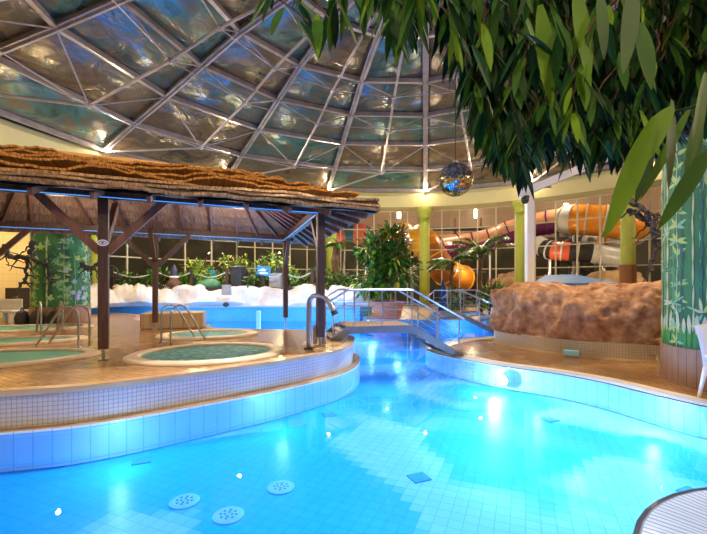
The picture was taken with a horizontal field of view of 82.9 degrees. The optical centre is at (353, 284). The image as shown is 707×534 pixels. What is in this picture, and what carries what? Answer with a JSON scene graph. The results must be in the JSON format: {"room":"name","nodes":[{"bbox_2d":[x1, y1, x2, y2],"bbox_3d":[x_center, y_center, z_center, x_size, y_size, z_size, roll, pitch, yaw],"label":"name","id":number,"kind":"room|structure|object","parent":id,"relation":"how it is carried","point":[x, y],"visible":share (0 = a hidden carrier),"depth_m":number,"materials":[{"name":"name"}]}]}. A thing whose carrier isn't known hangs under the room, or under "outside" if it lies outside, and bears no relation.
{"room":"indoor water park","nodes":[
{"label":"indoor water park","id":0,"kind":"room"},
{"bbox_2d":[0,232,29,317],"bbox_3d":[-12.331,-1.555,6.908,4.731,7.610,23.486,0,0,-18],"label":"wall","id":1,"kind":"structure","parent":0,"point":[8,279],"depth_m":16.81,"materials":[{"name":"paint"}]},
{"bbox_2d":[0,313,359,472],"bbox_3d":[-8.815,1.768,10.038,16.410,0.944,11.858,0,0,36],"label":"platform","id":2,"kind":"object","parent":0,"point":[89,409],"visible":0.77,"depth_m":5.88,"materials":[{"name":"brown tile"}]},
{"bbox_2d":[0,299,22,322],"bbox_3d":[-12.315,0.900,14.054,1.000,0.800,0.500,0,0,0],"label":"bench","id":3,"kind":"object","parent":2,"relation":"on","point":[10,306],"visible":0.73,"depth_m":14.25,"materials":[{"name":"stone"}]},
{"bbox_2d":[14,308,28,324],"bbox_3d":[-10.774,1.014,13.000,0.420,0.573,0.410,0,0,0],"label":"rucksack","id":4,"kind":"object","parent":2,"relation":"on","point":[22,316],"visible":0.9,"depth_m":12.86,"materials":[{"name":"black fabric"}]},
{"bbox_2d":[29,308,44,323],"bbox_3d":[-10.286,1.014,13.000,0.420,0.573,0.410,0,0,0],"label":"rucksack","id":5,"kind":"object","parent":2,"relation":"on","point":[33,316],"visible":0.67,"depth_m":12.84,"materials":[{"name":"black fabric"}]},
{"bbox_2d":[0,335,87,346],"bbox_3d":[-8.200,1.268,8.900,3.999,0.065,1.500,0,0,-24],"label":"whirlpool","id":6,"kind":"object","parent":2,"relation":"on","point":[10,340],"visible":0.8,"depth_m":9.28,"materials":[{"name":"stone"}]},
{"bbox_2d":[0,324,94,332],"bbox_3d":[-10.200,1.268,11.600,4.599,0.065,1.999,0,0,-22],"label":"whirlpool","id":7,"kind":"object","parent":2,"relation":"on","point":[23,327],"visible":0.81,"depth_m":12.10,"materials":[{"name":"stone"}]},
{"bbox_2d":[36,301,63,335],"bbox_3d":[-8.121,0.864,10.656,0.876,0.872,0.530,0,0,45],"label":"grab rail","id":8,"kind":"object","parent":2,"relation":"on","point":[61,302],"visible":0.91,"depth_m":10.56,"materials":[{"name":"metal"}]},
{"bbox_2d":[0,348,100,367],"bbox_3d":[-6.600,1.268,6.750,3.998,0.065,1.999,0,0,-21],"label":"whirlpool","id":9,"kind":"object","parent":2,"relation":"on","point":[9,358],"visible":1,"depth_m":7.21,"materials":[{"name":"liquid"}]},
{"bbox_2d":[47,308,61,323],"bbox_3d":[-9.701,1.014,13.000,0.420,0.573,0.410,0,0,0],"label":"rucksack","id":10,"kind":"object","parent":2,"relation":"on","point":[51,314],"visible":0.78,"depth_m":12.85,"materials":[{"name":"black fabric"}]},
{"bbox_2d":[29,233,90,323],"bbox_3d":[-10.300,-0.246,14.100,1.772,3.092,1.772,0,0,0],"label":"column","id":11,"kind":"structure","parent":2,"relation":"on","point":[69,252],"depth_m":13.42,"materials":[{"name":"green paint"}]},
{"bbox_2d":[0,244,36,291],"bbox_3d":[-10.746,-0.555,12.774,1.347,1.549,0.681,0,0,25],"label":"branch","id":12,"kind":"object","parent":11,"relation":"attached to","point":[8,255],"visible":0.89,"depth_m":12.80,"materials":[{"name":"wood"}]},
{"bbox_2d":[22,240,69,287],"bbox_3d":[-9.981,-0.680,12.819,1.558,1.558,0.502,0,0,0],"label":"branch","id":13,"kind":"object","parent":11,"relation":"attached to","point":[31,252],"visible":0.99,"depth_m":12.74,"materials":[{"name":"wood"}]},
{"bbox_2d":[76,260,97,280],"bbox_3d":[-8.496,-0.464,12.940,1.150,0.704,0.345,0,0,14],"label":"branch","id":14,"kind":"object","parent":11,"relation":"attached to","point":[83,265],"visible":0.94,"depth_m":12.87,"materials":[{"name":"wood"}]},
{"bbox_2d":[35,305,90,347],"bbox_3d":[-6.116,0.864,8.450,0.878,0.872,0.531,0,0,-9],"label":"grab rail","id":15,"kind":"object","parent":2,"relation":"on","point":[63,307],"visible":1,"depth_m":8.30,"materials":[{"name":"metal"}]},
{"bbox_2d":[140,311,206,328],"bbox_3d":[-5.550,1.070,12.450,1.750,0.460,1.100,0,0,-15],"label":"block","id":16,"kind":"object","parent":2,"relation":"on","point":[200,317],"visible":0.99,"depth_m":11.96,"materials":[{"name":"beige tile"}]},
{"bbox_2d":[158,304,205,344],"bbox_3d":[-3.902,0.864,9.117,0.531,0.872,0.878,0,0,40],"label":"grab rail","id":17,"kind":"object","parent":2,"relation":"on","point":[165,306],"visible":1,"depth_m":8.94,"materials":[{"name":"metal"}]},
{"bbox_2d":[0,144,380,360],"bbox_3d":[-5.101,-0.363,9.404,10.844,5.205,6.983,0,0,-23],"label":"pavilion","id":18,"kind":"object","parent":2,"relation":"on","point":[43,190],"visible":1,"depth_m":8.05,"materials":[{"name":"brown wood"}]},
{"bbox_2d":[123,342,284,366],"bbox_3d":[-2.720,1.268,7.550,2.764,0.065,2.389,0,0,0],"label":"whirlpool","id":19,"kind":"object","parent":2,"relation":"on","point":[199,354],"visible":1,"depth_m":7.34,"materials":[{"name":"liquid"}]},
{"bbox_2d":[155,329,257,340],"bbox_3d":[-3.750,1.268,10.350,2.417,0.065,2.001,0,0,0],"label":"whirlpool","id":20,"kind":"object","parent":2,"relation":"on","point":[210,334],"visible":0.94,"depth_m":10.21,"materials":[{"name":"stone"}]},
{"bbox_2d":[313,325,316,343],"bbox_3d":[-0.848,1.090,8.814,0.100,0.420,0.100,0,0,0],"label":"bollard light","id":21,"kind":"object","parent":2,"relation":"on","point":[314,326],"visible":0.79,"depth_m":8.77,"materials":[{"name":"metal"}]},
{"bbox_2d":[304,293,337,349],"bbox_3d":[-0.651,0.732,8.088,0.708,1.136,0.198,0,0,8],"label":"spout","id":22,"kind":"object","parent":2,"relation":"on","point":[325,298],"visible":1,"depth_m":8.07,"materials":[{"name":"metal"}]},
{"bbox_2d":[322,328,325,343],"bbox_3d":[-0.650,1.130,8.814,0.100,0.340,0.100,0,0,0],"label":"bollard light","id":23,"kind":"object","parent":2,"relation":"on","point":[323,338],"visible":0.47,"depth_m":8.77,"materials":[{"name":"metal"}]},
{"bbox_2d":[325,289,464,356],"bbox_3d":[0.944,0.995,10.252,3.475,1.797,1.300,0,0,-12],"label":"footbridge","id":24,"kind":"object","parent":2,"relation":"on","point":[353,327],"visible":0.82,"depth_m":9.81,"materials":[{"name":"grey paint"}]},
{"bbox_2d":[3,287,372,329],"bbox_3d":[-7.976,1.180,21.991,17.587,2.120,9.383,0,0,-13],"label":"pool","id":25,"kind":"object","parent":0,"point":[268,312],"visible":0.25,"depth_m":19.78,"materials":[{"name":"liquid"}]},
{"bbox_2d":[91,235,97,284],"bbox_3d":[-12.347,-2.280,19.449,1.100,6.160,1.100,0,0,0],"label":"round column","id":26,"kind":"structure","parent":25,"relation":"on","point":[94,257],"depth_m":19.11,"materials":[{"name":"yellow paint"}]},
{"bbox_2d":[110,267,113,286],"bbox_3d":[-12.135,-0.380,20.100,0.160,1.000,0.160,0,0,-11],"label":"bollard","id":27,"kind":"object","parent":25,"relation":"on","point":[112,268],"visible":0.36,"depth_m":20.03,"materials":[{"name":"brown wood"}]},
{"bbox_2d":[109,265,118,278],"bbox_3d":[-12.036,-0.630,19.980,0.620,0.700,0.100,0,0,0],"label":"ring","id":28,"kind":"object","parent":27,"relation":"hanging from","point":[115,267],"visible":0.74,"depth_m":19.94,"materials":[{"name":"black plastic"}]},
{"bbox_2d":[114,272,148,277],"bbox_3d":[-11.164,-0.539,20.425,2.067,0.327,0.056,0,0,-19],"label":"rope","id":29,"kind":"object","parent":27,"relation":"hanging from","point":[114,272],"visible":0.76,"depth_m":20.41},
{"bbox_2d":[114,269,146,285],"bbox_3d":[-11.754,-0.290,21.019,1.843,1.200,2.044,0,0,-23],"label":"leafy shrub","id":30,"kind":"object","parent":25,"relation":"on","point":[128,280],"visible":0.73,"depth_m":20.93,"materials":[{"name":"green plant"}]},
{"bbox_2d":[143,267,169,286],"bbox_3d":[-10.101,-0.327,20.989,1.686,1.274,1.838,0,0,-18],"label":"leafy shrub","id":31,"kind":"object","parent":25,"relation":"on","point":[165,279],"visible":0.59,"depth_m":20.78,"materials":[{"name":"green plant"}]},
{"bbox_2d":[176,270,197,284],"bbox_3d":[-8.941,-0.247,21.174,1.417,1.103,1.383,0,0,-29],"label":"leafy shrub","id":32,"kind":"object","parent":25,"relation":"on","point":[184,279],"visible":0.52,"depth_m":21.06,"materials":[{"name":"green plant"}]},
{"bbox_2d":[190,268,193,285],"bbox_3d":[-8.378,-0.380,20.750,0.160,1.000,0.160,0,0,-11],"label":"bollard","id":33,"kind":"object","parent":25,"relation":"on","point":[191,269],"visible":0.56,"depth_m":20.67,"materials":[{"name":"brown wood"}]},
{"bbox_2d":[181,257,222,282],"bbox_3d":[-8.119,-0.631,21.387,1.943,1.737,2.281,0,0,0],"label":"leafy shrub","id":34,"kind":"object","parent":25,"relation":"on","point":[198,268],"visible":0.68,"depth_m":21.03,"materials":[{"name":"green plant"}]},
{"bbox_2d":[195,270,214,284],"bbox_3d":[-7.908,-0.350,21.300,1.100,0.850,0.060,0,0,0],"label":"panel","id":35,"kind":"object","parent":25,"relation":"on","point":[211,271],"visible":0.3,"depth_m":21.27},
{"bbox_2d":[197,279,220,286],"bbox_3d":[-7.478,-0.020,20.700,1.260,0.630,0.672,0,0,0],"label":"boulder","id":36,"kind":"object","parent":25,"relation":"on","point":[205,282],"visible":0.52,"depth_m":20.45,"materials":[{"name":"stone"}]},
{"bbox_2d":[225,268,228,284],"bbox_3d":[-6.562,-0.380,20.750,0.160,1.000,0.160,0,0,-11],"label":"bollard","id":37,"kind":"object","parent":25,"relation":"on","point":[226,269],"visible":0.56,"depth_m":20.67,"materials":[{"name":"brown wood"}]},
{"bbox_2d":[91,283,371,307],"bbox_3d":[-6.051,0.450,20.032,14.416,1.160,3.381,0,0,-5],"label":"rocks","id":38,"kind":"object","parent":25,"relation":"on","point":[125,295],"visible":0.62,"depth_m":19.71},
{"bbox_2d":[167,265,180,286],"bbox_3d":[-9.244,-0.415,20.600,0.680,1.270,0.670,0,0,0],"label":"urn","id":39,"kind":"object","parent":38,"relation":"on","point":[172,282],"visible":0.9,"depth_m":20.42,"materials":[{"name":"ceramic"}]},
{"bbox_2d":[221,285,231,294],"bbox_3d":[-6.143,0.242,19.340,0.458,0.500,0.219,0,0,-6],"label":"lamp","id":40,"kind":"object","parent":38,"relation":"on","point":[226,289],"visible":1,"depth_m":19.24,"materials":[{"name":"plastic"}]},
{"bbox_2d":[215,253,250,286],"bbox_3d":[-6.628,-0.731,21.746,2.213,2.105,2.116,0,0,0],"label":"leafy shrub","id":41,"kind":"object","parent":25,"relation":"on","point":[233,263],"visible":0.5,"depth_m":21.59,"materials":[{"name":"green plant"}]},
{"bbox_2d":[229,266,246,286],"bbox_3d":[-6.049,-0.445,20.950,0.880,1.130,0.880,0,0,0],"label":"litter bin","id":42,"kind":"object","parent":25,"relation":"on","point":[237,273],"visible":0.91,"depth_m":20.60,"materials":[{"name":"grey metal"}]},
{"bbox_2d":[241,268,268,287],"bbox_3d":[-4.973,-0.344,20.846,1.118,1.147,1.672,0,0,36],"label":"leafy shrub","id":43,"kind":"object","parent":25,"relation":"on","point":[254,281],"visible":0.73,"depth_m":20.69,"materials":[{"name":"green plant"}]},
{"bbox_2d":[260,275,262,286],"bbox_3d":[-4.747,-0.380,20.750,0.160,1.000,0.160,0,0,-11],"label":"bollard","id":44,"kind":"object","parent":25,"relation":"on","point":[261,276],"visible":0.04,"depth_m":20.67,"materials":[{"name":"brown wood"}]},
{"bbox_2d":[256,266,270,286],"bbox_3d":[-4.590,-0.385,20.442,0.721,1.211,0.097,0,0,0],"label":"info sign","id":45,"kind":"object","parent":25,"relation":"on","point":[261,270],"visible":0.84,"depth_m":20.40,"materials":[{"name":"blue plastic"}]},
{"bbox_2d":[251,250,291,285],"bbox_3d":[-4.367,-0.841,21.877,2.230,2.176,2.377,0,0,0],"label":"leafy shrub","id":46,"kind":"object","parent":25,"relation":"on","point":[273,265],"visible":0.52,"depth_m":21.41,"materials":[{"name":"green plant"}]},
{"bbox_2d":[269,273,281,286],"bbox_3d":[-4.054,-0.250,21.200,0.750,0.750,0.500,0,0,0],"label":"base cabinet","id":47,"kind":"object","parent":25,"relation":"on","point":[277,281],"visible":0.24,"depth_m":20.95,"materials":[{"name":"white"}]},
{"bbox_2d":[276,267,281,272],"bbox_3d":[-3.954,-0.780,21.200,0.300,0.300,0.300,0,0,0],"label":"speaker","id":48,"kind":"object","parent":47,"relation":"on","point":[278,269],"visible":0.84,"depth_m":21.05},
{"bbox_2d":[275,263,298,286],"bbox_3d":[-3.798,-0.561,22.375,1.909,1.470,1.705,0,0,-19],"label":"leafy shrub","id":49,"kind":"object","parent":25,"relation":"on","point":[292,270],"visible":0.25,"depth_m":22.20,"materials":[{"name":"green plant"}]},
{"bbox_2d":[289,272,315,286],"bbox_3d":[-2.648,-0.243,21.249,1.771,1.090,1.773,0,0,0],"label":"leafy shrub","id":50,"kind":"object","parent":25,"relation":"on","point":[302,280],"visible":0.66,"depth_m":21.03,"materials":[{"name":"green plant"}]},
{"bbox_2d":[310,268,313,284],"bbox_3d":[-2.153,-0.380,20.750,0.160,1.000,0.160,0,0,-11],"label":"bollard","id":51,"kind":"object","parent":25,"relation":"on","point":[311,269],"visible":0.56,"depth_m":20.69,"materials":[{"name":"brown wood"}]},
{"bbox_2d":[304,266,338,286],"bbox_3d":[-1.687,-0.435,21.357,2.050,1.484,1.849,0,0,0],"label":"leafy shrub","id":52,"kind":"object","parent":25,"relation":"on","point":[329,270],"visible":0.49,"depth_m":21.04,"materials":[{"name":"green plant"}]},
{"bbox_2d":[326,233,335,285],"bbox_3d":[-1.534,-2.630,27.641,1.100,5.460,1.100,0,0,0],"label":"round column","id":53,"kind":"structure","parent":25,"relation":"on","point":[329,250],"depth_m":27.33,"materials":[{"name":"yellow paint"}]},
{"bbox_2d":[325,238,353,285],"bbox_3d":[-0.879,-1.205,22.602,1.806,2.764,1.715,0,0,-26],"label":"palm","id":54,"kind":"object","parent":25,"relation":"on","point":[337,246],"visible":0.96,"depth_m":22.41,"materials":[{"name":"brown plant"}]},
{"bbox_2d":[331,270,359,286],"bbox_3d":[-0.424,-0.252,21.224,1.730,1.101,1.940,0,0,0],"label":"leafy shrub","id":55,"kind":"object","parent":25,"relation":"on","point":[344,280],"visible":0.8,"depth_m":21.05,"materials":[{"name":"green plant"}]},
{"bbox_2d":[0,0,654,191],"bbox_3d":[2.045,-8.507,11.439,31.894,4.487,31.720,0,0,22],"label":"ceiling","id":56,"kind":"structure","parent":0,"point":[190,82],"depth_m":17.35,"materials":[{"name":"glass"}]},
{"bbox_2d":[438,68,472,196],"bbox_3d":[4.335,-6.766,16.999,1.445,6.011,1.442,0,0,0],"label":"ball","id":57,"kind":"object","parent":56,"relation":"hanging from","point":[455,179],"visible":1,"depth_m":16.52,"materials":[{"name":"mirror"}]},
{"bbox_2d":[0,109,661,210],"bbox_3d":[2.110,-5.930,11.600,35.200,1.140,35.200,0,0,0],"label":"wall","id":58,"kind":"structure","parent":0,"point":[11,133],"depth_m":24.23,"materials":[{"name":"paint"}]},
{"bbox_2d":[207,321,482,328],"bbox_3d":[2.110,1.800,11.600,34.400,0.001,34.400,0,0,0],"label":"pool water","id":59,"kind":"object","parent":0,"point":[216,324],"visible":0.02,"depth_m":18.23,"materials":[{"name":"liquid"}]},
{"bbox_2d":[0,334,706,533],"bbox_3d":[2.000,2.300,11.600,36.000,0.100,36.000,0,0,0],"label":"swimming pool","id":60,"kind":"structure","parent":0,"point":[493,465],"depth_m":4.88,"materials":[{"name":"liquid"}]},
{"bbox_2d":[131,456,151,465],"bbox_3d":[-2.704,2.247,5.114,0.220,0.020,0.200,0,0,-23],"label":"floor marker","id":61,"kind":"object","parent":60,"relation":"on","point":[141,460],"visible":1,"depth_m":5.10,"materials":[{"name":"blue tile"}]},
{"bbox_2d":[169,493,199,509],"bbox_3d":[-1.752,2.239,4.147,0.300,0.022,0.300,0,0,0],"label":"floor drain","id":62,"kind":"object","parent":60,"relation":"on","point":[184,501],"visible":1,"depth_m":4.12,"materials":[{"name":"plastic"}]},
{"bbox_2d":[212,506,243,524],"bbox_3d":[-1.218,2.239,3.896,0.300,0.022,0.300,0,0,0],"label":"floor drain","id":63,"kind":"object","parent":60,"relation":"on","point":[229,515],"visible":1,"depth_m":3.87,"materials":[{"name":"plastic"}]},
{"bbox_2d":[256,311,260,328],"bbox_3d":[-3.942,1.650,16.600,0.160,1.150,0.160,0,0,0],"label":"marker post","id":64,"kind":"object","parent":60,"relation":"on","point":[258,313],"visible":0.56,"depth_m":16.52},
{"bbox_2d":[267,480,294,494],"bbox_3d":[-0.804,2.239,4.434,0.300,0.022,0.300,0,0,0],"label":"floor drain","id":65,"kind":"object","parent":60,"relation":"on","point":[281,487],"visible":1,"depth_m":4.41,"materials":[{"name":"plastic"}]},
{"bbox_2d":[321,412,336,416],"bbox_3d":[-0.424,2.247,6.923,0.220,0.020,0.200,0,0,-23],"label":"floor marker","id":66,"kind":"object","parent":60,"relation":"on","point":[329,414],"visible":1,"depth_m":6.91,"materials":[{"name":"blue tile"}]},
{"bbox_2d":[407,472,431,483],"bbox_3d":[0.764,2.247,4.663,0.220,0.020,0.200,0,0,-23],"label":"floor marker","id":67,"kind":"object","parent":60,"relation":"on","point":[419,477],"visible":1,"depth_m":4.65,"materials":[{"name":"blue tile"}]},
{"bbox_2d":[540,417,559,422],"bbox_3d":[3.275,2.247,6.667,0.220,0.020,0.200,0,0,-23],"label":"floor marker","id":68,"kind":"object","parent":60,"relation":"on","point":[548,419],"visible":1,"depth_m":6.65,"materials":[{"name":"blue tile"}]},
{"bbox_2d":[676,486,693,491],"bbox_3d":[3.662,2.247,4.327,0.220,0.020,0.200,0,0,-23],"label":"floor marker","id":69,"kind":"object","parent":60,"relation":"on","point":[685,487],"visible":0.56,"depth_m":4.40,"materials":[{"name":"blue tile"}]},
{"bbox_2d":[88,230,661,302],"bbox_3d":[2.110,-1.125,29.950,61.649,6.750,25.900,0,0,0],"label":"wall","id":70,"kind":"structure","parent":0,"point":[200,249],"depth_m":38.73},
{"bbox_2d":[90,240,236,285],"bbox_3d":[-10.920,-2.640,22.534,0.800,5.440,9.670,0,0,40],"label":"window","id":71,"kind":"structure","parent":70,"relation":"in","point":[126,256],"depth_m":23.90,"materials":[{"name":"white metal"}]},
{"bbox_2d":[236,211,419,305],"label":"window","id":72,"kind":"structure","parent":70,"relation":"in","point":[357,229],"depth_m":28.62,"materials":[{"name":"white metal"}]},
{"bbox_2d":[363,306,493,336],"bbox_3d":[7.250,1.870,22.900,22.500,0.740,11.800,0,0,0],"label":"terrace","id":73,"kind":"object","parent":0,"point":[453,321],"visible":0.12,"depth_m":17.34,"materials":[{"name":"tile"}]},
{"bbox_2d":[350,220,424,318],"bbox_3d":[1.530,-0.768,18.528,3.497,4.536,3.205,0,0,0],"label":"leafy shrub","id":74,"kind":"object","parent":73,"relation":"on","point":[386,250],"visible":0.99,"depth_m":17.92,"materials":[{"name":"green plant"}]},
{"bbox_2d":[371,301,403,318],"bbox_3d":[1.568,1.125,18.182,1.500,0.750,1.500,0,0,0],"label":"pot","id":75,"kind":"object","parent":73,"relation":"on","point":[385,303],"depth_m":17.63,"materials":[{"name":"ceramic"}]},
{"bbox_2d":[417,206,432,306],"bbox_3d":[4.938,-1.930,27.805,1.100,6.860,1.100,0,0,0],"label":"round column","id":76,"kind":"structure","parent":73,"relation":"on","point":[424,212],"depth_m":27.49,"materials":[{"name":"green paint"}]},
{"bbox_2d":[438,279,449,318],"bbox_3d":[4.005,0.600,17.900,0.600,1.800,0.600,0,0,0],"label":"parasol","id":77,"kind":"object","parent":73,"relation":"on","point":[443,301],"visible":0.62,"depth_m":17.80,"materials":[{"name":"fabric"}]},
{"bbox_2d":[424,254,480,303],"bbox_3d":[4.949,-0.010,20.305,2.707,3.063,2.895,0,0,0],"label":"palm","id":78,"kind":"object","parent":73,"relation":"on","point":[440,262],"visible":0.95,"depth_m":20.02,"materials":[{"name":"green plant"}]},
{"bbox_2d":[424,289,493,333],"bbox_3d":[4.623,1.043,15.928,3.245,1.712,1.550,0,0,40],"label":"footbridge","id":79,"kind":"object","parent":73,"relation":"on","point":[470,313],"visible":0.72,"depth_m":15.78,"materials":[{"name":"grey paint"}]},
{"bbox_2d":[444,284,475,316],"bbox_3d":[5.045,0.827,19.022,1.837,1.775,1.767,0,0,0],"label":"leafy shrub","id":80,"kind":"object","parent":73,"relation":"on","point":[455,306],"visible":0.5,"depth_m":18.85,"materials":[{"name":"green plant"}]},
{"bbox_2d":[449,233,516,312],"bbox_3d":[6.467,-0.543,20.845,3.543,4.133,3.292,0,0,-31],"label":"palm","id":81,"kind":"object","parent":73,"relation":"on","point":[484,249],"visible":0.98,"depth_m":20.70,"materials":[{"name":"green plant"}]},
{"bbox_2d":[475,277,504,314],"bbox_3d":[6.785,0.555,19.725,2.131,1.902,2.220,0,0,0],"label":"leafy shrub","id":82,"kind":"object","parent":73,"relation":"on","point":[494,285],"visible":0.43,"depth_m":19.47,"materials":[{"name":"green plant"}]},
{"bbox_2d":[512,200,524,282],"bbox_3d":[10.730,-1.930,25.611,1.100,6.860,1.100,0,0,0],"label":"round column","id":83,"kind":"structure","parent":73,"relation":"on","point":[519,207],"depth_m":25.31,"materials":[{"name":"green paint"}]},
{"bbox_2d":[619,191,636,283],"bbox_3d":[14.984,-1.930,21.840,1.100,6.860,1.100,0,0,0],"label":"round column","id":84,"kind":"structure","parent":73,"relation":"on","point":[627,267],"depth_m":21.56,"materials":[{"name":"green paint"}]},
{"bbox_2d":[403,302,478,306],"bbox_3d":[2.110,1.900,28.761,61.649,0.200,28.278,0,0,0],"label":"floor","id":85,"kind":"structure","parent":0,"point":[404,302],"depth_m":36.92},
{"bbox_2d":[336,223,387,291],"bbox_3d":[0.657,-1.700,33.403,5.424,7.000,2.329,0,0,-17],"label":"water slide","id":86,"kind":"object","parent":85,"relation":"on","point":[345,234],"visible":0.41,"depth_m":32.41,"materials":[{"name":"plastic"}]},
{"bbox_2d":[397,222,474,305],"bbox_3d":[6.478,-1.679,32.004,6.659,6.958,3.556,0,0,-8],"label":"water slide","id":87,"kind":"object","parent":85,"relation":"on","point":[467,277],"visible":0.48,"depth_m":30.85,"materials":[{"name":"plastic"}]},
{"bbox_2d":[430,218,485,272],"bbox_3d":[9.389,-2.200,37.000,5.200,8.000,1.600,0,0,0],"label":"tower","id":88,"kind":"object","parent":85,"relation":"on","point":[482,228],"visible":0.25,"depth_m":36.90,"materials":[{"name":"white metal"}]},
{"bbox_2d":[439,209,558,295],"bbox_3d":[11.803,-2.127,32.907,11.259,7.854,3.456,0,0,12],"label":"water slide","id":89,"kind":"object","parent":85,"relation":"on","point":[542,229],"visible":0.39,"depth_m":32.51,"materials":[{"name":"plastic"}]},
{"bbox_2d":[486,271,538,287],"bbox_3d":[12.739,0.401,31.470,4.708,3.076,4.904,0,0,0],"label":"rock mound","id":90,"kind":"object","parent":85,"relation":"on","point":[507,279],"visible":0.22,"depth_m":30.48,"materials":[{"name":"stone"}]},
{"bbox_2d":[537,274,573,286],"bbox_3d":[14.915,0.545,29.480,4.296,2.683,4.368,0,0,0],"label":"rock mound","id":91,"kind":"object","parent":85,"relation":"on","point":[539,277],"visible":0.05,"depth_m":29.63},
{"bbox_2d":[557,233,593,275],"bbox_3d":[17.777,-2.200,34.400,5.825,8.000,2.800,0,0,0],"label":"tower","id":92,"kind":"object","parent":85,"relation":"on","point":[569,263],"visible":0.03,"depth_m":33.51,"materials":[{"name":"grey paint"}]},
{"bbox_2d":[536,236,619,274],"bbox_3d":[16.266,-1.002,29.273,6.243,5.604,2.084,0,0,33],"label":"water slide","id":93,"kind":"object","parent":85,"relation":"on","point":[588,253],"visible":0.73,"depth_m":28.57,"materials":[{"name":"plastic"}]},
{"bbox_2d":[581,235,619,271],"bbox_3d":[20.088,-1.338,32.222,3.260,6.276,1.798,0,0,32],"label":"water slide","id":94,"kind":"object","parent":85,"relation":"on","point":[585,239],"visible":0.23,"depth_m":31.88,"materials":[{"name":"plastic"}]},
{"bbox_2d":[557,203,652,273],"bbox_3d":[18.406,-2.231,29.686,6.164,8.062,2.864,0,0,23],"label":"water slide","id":95,"kind":"object","parent":85,"relation":"on","point":[588,227],"visible":0.58,"depth_m":29.23,"materials":[{"name":"plastic"}]},
{"bbox_2d":[578,270,646,285],"bbox_3d":[17.433,0.418,26.989,4.676,2.957,4.297,0,0,0],"label":"rock mound","id":96,"kind":"object","parent":85,"relation":"on","point":[612,276],"visible":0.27,"depth_m":26.21,"materials":[{"name":"stone"}]},
{"bbox_2d":[325,187,661,241],"bbox_3d":[2.110,-6.500,29.892,61.452,4.000,25.817,0,0,0],"label":"wall","id":97,"kind":"structure","parent":0,"point":[467,219],"depth_m":40.65,"materials":[{"name":"paint"}]},
{"bbox_2d":[425,336,706,438],"bbox_3d":[10.659,2.006,10.753,17.348,0.468,15.294,0,0,0],"label":"pool deck","id":98,"kind":"object","parent":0,"point":[637,390],"visible":0.65,"depth_m":8.07,"materials":[{"name":"brown tile"}]},
{"bbox_2d":[499,375,508,384],"bbox_3d":[3.165,2.000,8.410,0.036,0.220,0.220,0,0,-35],"label":"lamp","id":99,"kind":"object","parent":98,"relation":"attached to","point":[504,380],"visible":1,"depth_m":8.39,"materials":[{"name":"glass"}]},
{"bbox_2d":[516,158,607,281],"bbox_3d":[7.218,-1.359,13.349,3.376,6.279,0.320,0,0,11],"label":"gantry","id":100,"kind":"object","parent":98,"relation":"on","point":[530,206],"visible":0.41,"depth_m":13.48,"materials":[{"name":"metal"}]},
{"bbox_2d":[521,195,528,203],"bbox_3d":[5.724,-2.847,13.350,0.260,0.280,0.254,0,0,0],"label":"security camera","id":101,"kind":"object","parent":100,"relation":"attached to","point":[525,199],"visible":1,"depth_m":13.27,"materials":[{"name":"black plastic"}]},
{"bbox_2d":[490,280,661,362],"bbox_3d":[7.364,0.795,10.990,6.183,1.970,4.184,0,0,-3],"label":"rock wall","id":102,"kind":"structure","parent":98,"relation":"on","point":[599,320],"depth_m":9.87,"materials":[{"name":"brown stone"}]},
{"bbox_2d":[563,350,578,355],"bbox_3d":[5.356,1.670,9.850,0.340,0.130,0.100,0,0,28],"label":"vent box","id":103,"kind":"object","parent":102,"relation":"attached to","point":[565,352],"visible":1,"depth_m":9.80,"materials":[{"name":"plastic"}]},
{"bbox_2d":[629,197,661,281],"bbox_3d":[7.779,-1.251,10.412,1.279,2.376,0.714,0,0,43],"label":"branch","id":104,"kind":"object","parent":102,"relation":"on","point":[647,214],"visible":0.73,"depth_m":10.35,"materials":[{"name":"wood"}]},
{"bbox_2d":[620,205,660,239],"bbox_3d":[7.752,-1.647,10.776,1.056,0.956,0.699,0,0,0],"label":"branch","id":105,"kind":"object","parent":104,"relation":"attached to","point":[639,215],"visible":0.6,"depth_m":10.70,"materials":[{"name":"wood"}]},
{"bbox_2d":[649,353,657,360],"bbox_3d":[6.784,1.608,9.016,0.071,0.166,0.271,0,0,7],"label":"tap","id":106,"kind":"object","parent":102,"relation":"attached to","point":[655,354],"visible":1,"depth_m":8.96,"materials":[{"name":"metal"}]},
{"bbox_2d":[535,274,617,286],"bbox_3d":[8.544,0.765,16.550,3.510,2.470,2.200,0,0,0],"label":"roof","id":107,"kind":"structure","parent":98,"relation":"on","point":[570,279],"depth_m":16.25,"materials":[{"name":"metal"}]},
{"bbox_2d":[660,12,706,390],"bbox_3d":[6.850,-1.910,7.250,2.057,7.380,2.057,0,0,42],"label":"column","id":108,"kind":"structure","parent":98,"relation":"on","point":[684,236],"depth_m":7.09,"materials":[{"name":"green paint"}]},
{"bbox_2d":[694,324,706,397],"bbox_3d":[5.775,1.192,6.031,0.720,1.164,0.778,0,0,0],"label":"chair","id":109,"kind":"object","parent":98,"relation":"on","point":[701,330],"visible":1,"depth_m":6.27,"materials":[{"name":"plastic"}]},
{"bbox_2d":[633,487,706,533],"bbox_3d":[3.400,2.006,1.750,3.580,0.468,3.580,0,0,0],"label":"table","id":110,"kind":"object","parent":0,"point":[683,512],"visible":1,"depth_m":3.08,"materials":[{"name":"white plastic"}]},
{"bbox_2d":[246,0,706,238],"bbox_3d":[1.853,-0.726,2.385,4.640,4.997,2.791,0,0,-6],"label":"foliage","id":111,"kind":"object","parent":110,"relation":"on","point":[642,89],"visible":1,"depth_m":1.88,"materials":[{"name":"green plant"}]},
{"bbox_3d":[15.197,-1.555,7.570,8.924,7.610,22.337,0,0,0],"label":"wall","id":112,"kind":"structure","parent":0,"visible":0},
{"bbox_2d":[430,185,661,305],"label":"window","id":113,"kind":"structure","parent":112,"relation":"in","point":[649,239],"depth_m":25.23,"materials":[{"name":"white metal"}]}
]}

